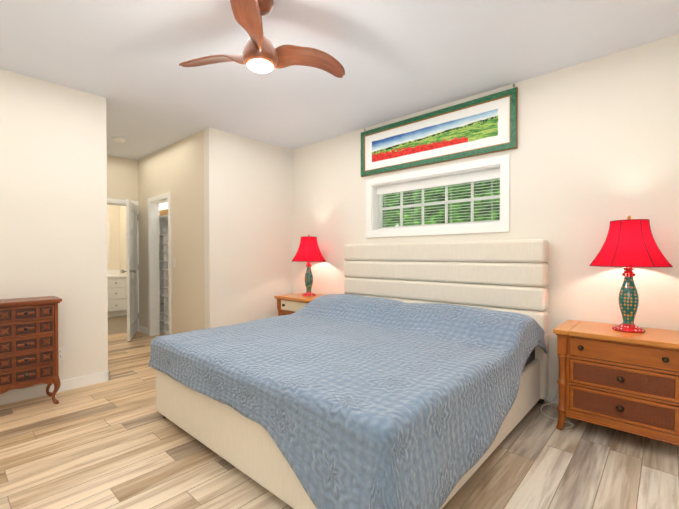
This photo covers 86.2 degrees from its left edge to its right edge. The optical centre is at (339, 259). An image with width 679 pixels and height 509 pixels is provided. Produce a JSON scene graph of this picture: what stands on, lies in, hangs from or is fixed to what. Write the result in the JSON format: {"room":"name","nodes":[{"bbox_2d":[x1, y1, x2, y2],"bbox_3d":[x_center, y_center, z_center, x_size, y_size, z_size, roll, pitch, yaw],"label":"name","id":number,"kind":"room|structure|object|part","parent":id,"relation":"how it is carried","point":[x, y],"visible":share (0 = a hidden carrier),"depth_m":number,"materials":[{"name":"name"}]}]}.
{"room":"bedroom","nodes":[
{"label":"bedroom","id":0,"kind":"room"},
{"bbox_2d":[107,204,119,269],"bbox_3d":[-5.256,-0.214,6.770,0.120,2.640,2.270,1,1,42],"label":"wall","id":1,"kind":"structure","parent":0,"point":[113,215],"depth_m":7.41,"materials":[{"name":"paint"}]},
{"bbox_2d":[107,222,109,262],"bbox_3d":[-4.933,-0.336,7.009,0.027,0.840,0.880,1,1,42],"label":"bathroom mirror","id":2,"kind":"object","parent":1,"relation":"attached to","point":[108,242],"visible":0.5,"depth_m":7.30,"materials":[{"name":"beige mirror"}]},
{"bbox_2d":[107,270,118,273],"bbox_3d":[-5.035,0.270,6.899,0.020,0.100,1.530,1,1,42],"label":"backsplash","id":3,"kind":"structure","parent":1,"relation":"attached to","point":[108,271],"depth_m":7.36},
{"bbox_2d":[120,206,126,274],"bbox_3d":[-3.682,-0.214,6.794,2.180,2.640,0.120,1,1,42],"label":"wall","id":4,"kind":"structure","parent":0,"point":[123,263],"depth_m":7.35,"materials":[{"name":"paint"}]},
{"bbox_2d":[107,155,167,294],"bbox_3d":[-3.078,-0.203,5.748,0.120,2.640,2.520,1,1,42],"label":"wall","id":5,"kind":"structure","parent":0,"point":[122,178],"depth_m":5.47,"materials":[{"name":"paint"}]},
{"bbox_2d":[107,198,138,324],"bbox_3d":[-3.417,0.114,5.377,0.152,2.012,0.884,1,1,42],"label":"door frame","id":6,"kind":"structure","parent":5,"relation":"attached to","point":[119,202],"depth_m":5.60,"materials":[{"name":"white wood"}]},
{"bbox_2d":[126,199,137,340],"bbox_3d":[-3.001,0.147,5.253,0.035,1.926,0.745,0,1,-22],"label":"bathroom door","id":7,"kind":"structure","parent":6,"relation":"attached to","point":[131,259],"depth_m":5.10,"materials":[{"name":"white paint"}]},
{"bbox_2d":[122,214,138,318],"bbox_3d":[-3.008,0.117,5.244,0.660,1.610,0.409,1,1,42],"label":"door hardware","id":8,"kind":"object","parent":7,"relation":"attached to","point":[133,271],"depth_m":4.98,"materials":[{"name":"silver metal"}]},
{"bbox_2d":[0,68,291,391],"bbox_3d":[-2.133,-0.181,3.514,0.120,2.640,4.240,1,1,42],"label":"wall","id":9,"kind":"structure","parent":0,"point":[53,189],"depth_m":3.27,"materials":[{"name":"beige paint"}]},
{"bbox_2d":[0,371,106,404],"bbox_3d":[-2.793,1.100,2.702,0.018,0.095,1.830,1,1,42],"label":"baseboard","id":10,"kind":"structure","parent":9,"relation":"attached to","point":[8,397],"depth_m":3.05,"materials":[{"name":"white wood"}]},
{"bbox_2d":[58,347,64,360],"bbox_3d":[-2.412,0.816,3.120,0.008,0.115,0.075,1,1,42],"label":"electrical outlet plate","id":11,"kind":"object","parent":9,"relation":"attached to","point":[61,351],"visible":0.46,"depth_m":3.13,"materials":[{"name":"white plastic"}]},
{"bbox_2d":[107,370,109,380],"bbox_3d":[-2.976,1.086,4.136,2.214,0.095,0.018,1,1,42],"label":"baseboard","id":12,"kind":"structure","parent":9,"relation":"attached to","point":[108,372],"depth_m":3.40,"materials":[{"name":"white wood"}]},
{"bbox_2d":[138,130,204,333],"bbox_3d":[-2.348,-0.196,5.005,2.200,2.640,0.120,1,1,42],"label":"wall","id":13,"kind":"structure","parent":0,"point":[176,170],"depth_m":4.62,"materials":[{"name":"paint"}]},
{"bbox_2d":[138,325,147,334],"bbox_3d":[-2.967,1.072,5.488,0.410,0.095,0.014,1,1,42],"label":"baseboard","id":14,"kind":"structure","parent":13,"relation":"attached to","point":[141,329],"depth_m":5.50,"materials":[{"name":"white wood"}]},
{"bbox_2d":[148,193,171,335],"bbox_3d":[-2.487,0.117,5.123,0.764,2.012,0.136,1,1,42],"label":"door frame","id":15,"kind":"structure","parent":13,"relation":"attached to","point":[153,277],"depth_m":5.31,"materials":[{"name":"white wood"}]},
{"bbox_2d":[159,215,167,220],"bbox_3d":[-2.115,-0.632,5.168,2.070,0.020,0.400,1,1,42],"label":"closet shelf","id":16,"kind":"object","parent":13,"relation":"attached to","point":[164,217],"visible":0.07,"depth_m":5.43,"materials":[{"name":"white wood"}]},
{"bbox_2d":[159,209,167,215],"bbox_3d":[-2.530,-0.694,5.529,0.300,0.094,0.300,1,1,42],"label":"box","id":17,"kind":"object","parent":16,"relation":"on","point":[163,212],"visible":0.19,"depth_m":5.42,"materials":[{"name":"brown cardboard"}]},
{"bbox_2d":[0,315,678,508],"bbox_3d":[-2.016,1.189,3.531,9.290,0.100,4.400,1,1,42],"label":"floor","id":18,"kind":"structure","parent":0,"point":[117,440],"depth_m":2.06,"materials":[{"name":"brown wood"}]},
{"bbox_2d":[0,296,61,403],"bbox_3d":[-2.444,0.731,2.807,0.311,0.837,0.434,1,1,42],"label":"chest","id":19,"kind":"object","parent":18,"relation":"on","point":[29,355],"visible":1,"depth_m":2.74,"materials":[{"name":"brown wood"}]},
{"bbox_2d":[107,278,126,316],"bbox_3d":[-4.819,0.735,6.714,0.594,0.746,1.520,1,1,42],"label":"bathroom vanity","id":20,"kind":"object","parent":18,"relation":"on","point":[117,291],"depth_m":6.95,"materials":[{"name":"white paint"}]},
{"bbox_2d":[107,274,126,277],"bbox_3d":[-4.830,0.342,6.713,0.575,0.040,1.530,1,1,42],"label":"countertop","id":21,"kind":"structure","parent":20,"relation":"on","point":[108,275],"depth_m":7.03,"materials":[{"name":"white stone"}]},
{"bbox_2d":[159,234,168,334],"bbox_3d":[-2.507,0.374,5.513,0.350,1.490,0.310,1,1,42],"label":"cubby","id":22,"kind":"object","parent":18,"relation":"on","point":[163,252],"visible":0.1,"depth_m":5.43,"materials":[{"name":"white wood"}]},
{"bbox_2d":[274,293,322,315],"bbox_3d":[-0.373,0.794,4.424,0.720,0.687,0.498,1,1,42],"label":"nightstand","id":23,"kind":"object","parent":18,"relation":"on","point":[287,304],"visible":0.19,"depth_m":4.35,"materials":[{"name":"brown wood"}]},
{"bbox_2d":[292,234,325,295],"bbox_3d":[-0.378,0.069,4.471,0.430,0.760,0.430,1,1,42],"label":"lamp","id":24,"kind":"object","parent":23,"relation":"on","point":[308,251],"visible":1,"depth_m":4.37,"materials":[{"name":"fabric"}]},
{"bbox_3d":[-0.378,-0.125,4.469,0.424,0.297,0.424,1,1,42],"label":"lamp shade","id":25,"kind":"part","parent":24,"relation":"part of","materials":[{"name":"red fabric"}]},
{"bbox_2d":[148,239,548,508],"bbox_3d":[0.138,0.495,2.736,2.172,1.305,2.315,1,1,42],"label":"bed","id":26,"kind":"object","parent":18,"relation":"on","point":[397,376],"visible":1,"depth_m":2.04,"materials":[{"name":"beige fabric"}]},
{"bbox_3d":[0.159,0.844,2.777,2.080,0.515,2.230,1,1,42],"label":"frame","id":27,"kind":"part","parent":26,"relation":"part of","materials":[{"name":"beige fabric"}]},
{"bbox_3d":[0.122,0.700,2.735,1.960,0.235,2.060,1,1,42],"label":"mattress","id":28,"kind":"part","parent":26,"relation":"part of","materials":[{"name":"grey fabric"}]},
{"bbox_2d":[541,384,573,428],"bbox_3d":[1.607,1.054,2.669,0.247,0.185,0.415,1,1,42],"label":"cable","id":29,"kind":"object","parent":18,"relation":"on","point":[556,410],"visible":0.88,"depth_m":2.73,"materials":[{"name":"white plastic"}]},
{"bbox_2d":[553,320,678,444],"bbox_3d":[1.872,0.814,2.389,0.720,0.687,0.498,1,1,42],"label":"nightstand","id":30,"kind":"object","parent":18,"relation":"on","point":[610,377],"visible":0.98,"depth_m":2.24,"materials":[{"name":"brown wood"}]},
{"bbox_2d":[589,215,672,332],"bbox_3d":[1.911,0.089,2.396,0.430,0.760,0.430,1,1,42],"label":"lamp","id":31,"kind":"object","parent":30,"relation":"on","point":[629,244],"visible":1,"depth_m":2.32,"materials":[{"name":"fabric"}]},
{"bbox_3d":[1.911,-0.104,2.394,0.424,0.297,0.424,1,1,42],"label":"lamp shade","id":32,"kind":"part","parent":31,"relation":"part of","materials":[{"name":"red fabric"}]},
{"bbox_2d":[0,0,678,160],"bbox_3d":[-2.016,-1.551,3.503,9.290,0.100,4.400,1,1,42],"label":"ceiling","id":33,"kind":"structure","parent":0,"point":[396,59],"depth_m":2.63,"materials":[{"name":"paint"}]},
{"bbox_2d":[112,137,124,142],"bbox_3d":[-2.765,-1.493,4.546,0.140,0.036,0.140,1,1,42],"label":"smoke detector","id":34,"kind":"object","parent":33,"relation":"attached to","point":[119,139],"visible":1,"depth_m":4.51,"materials":[{"name":"white plastic"}]},
{"bbox_2d":[179,0,344,77],"bbox_3d":[-0.433,-1.289,2.190,1.050,0.397,1.014,1,1,42],"label":"fan","id":35,"kind":"object","parent":33,"relation":"hanging from","point":[261,53],"visible":1,"depth_m":2.08,"materials":[{"name":"brown wood"}]},
{"bbox_2d":[292,34,678,391],"bbox_3d":[1.075,-0.181,3.577,4.790,2.640,0.160,1,1,42],"label":"wall","id":36,"kind":"structure","parent":0,"point":[594,153],"depth_m":2.79,"materials":[{"name":"beige paint"}]},
{"bbox_2d":[366,154,509,237],"bbox_3d":[0.935,-0.573,3.687,1.554,0.664,0.178,1,1,42],"label":"window","id":37,"kind":"structure","parent":36,"relation":"in","point":[502,162],"depth_m":3.57,"materials":[{"name":"white"}]},
{"bbox_2d":[377,168,499,229],"bbox_3d":[0.949,-0.574,3.702,1.380,0.490,0.042,1,1,42],"label":"window blinds","id":38,"kind":"object","parent":37,"relation":"attached to","point":[468,178],"visible":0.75,"depth_m":3.61,"materials":[{"name":"white plastic"}]},
{"bbox_3d":[0.977,-0.573,3.733,1.318,0.428,0.004,1,1,42],"label":"glass","id":39,"kind":"part","parent":37,"relation":"part of","materials":[{"name":"clear glass"}]},
{"bbox_2d":[361,84,517,176],"bbox_3d":[0.874,-1.218,3.613,1.678,0.551,0.039,1,1,42],"label":"picture","id":40,"kind":"object","parent":36,"relation":"attached to","point":[488,124],"visible":1,"depth_m":3.47,"materials":[{"name":"green wood"}]},
{"bbox_2d":[544,390,558,402],"bbox_3d":[1.016,1.092,3.525,4.550,0.095,0.014,1,1,42],"label":"baseboard","id":41,"kind":"structure","parent":36,"relation":"attached to","point":[551,394],"depth_m":2.90,"materials":[{"name":"white"}]},
{"label":"outside","id":42,"kind":"structure","parent":0,"visible":0},
{"bbox_2d":[383,179,499,227],"bbox_3d":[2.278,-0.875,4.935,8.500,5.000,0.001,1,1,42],"label":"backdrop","id":43,"kind":"structure","parent":42,"point":[496,215],"depth_m":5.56,"materials":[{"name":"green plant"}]}
]}

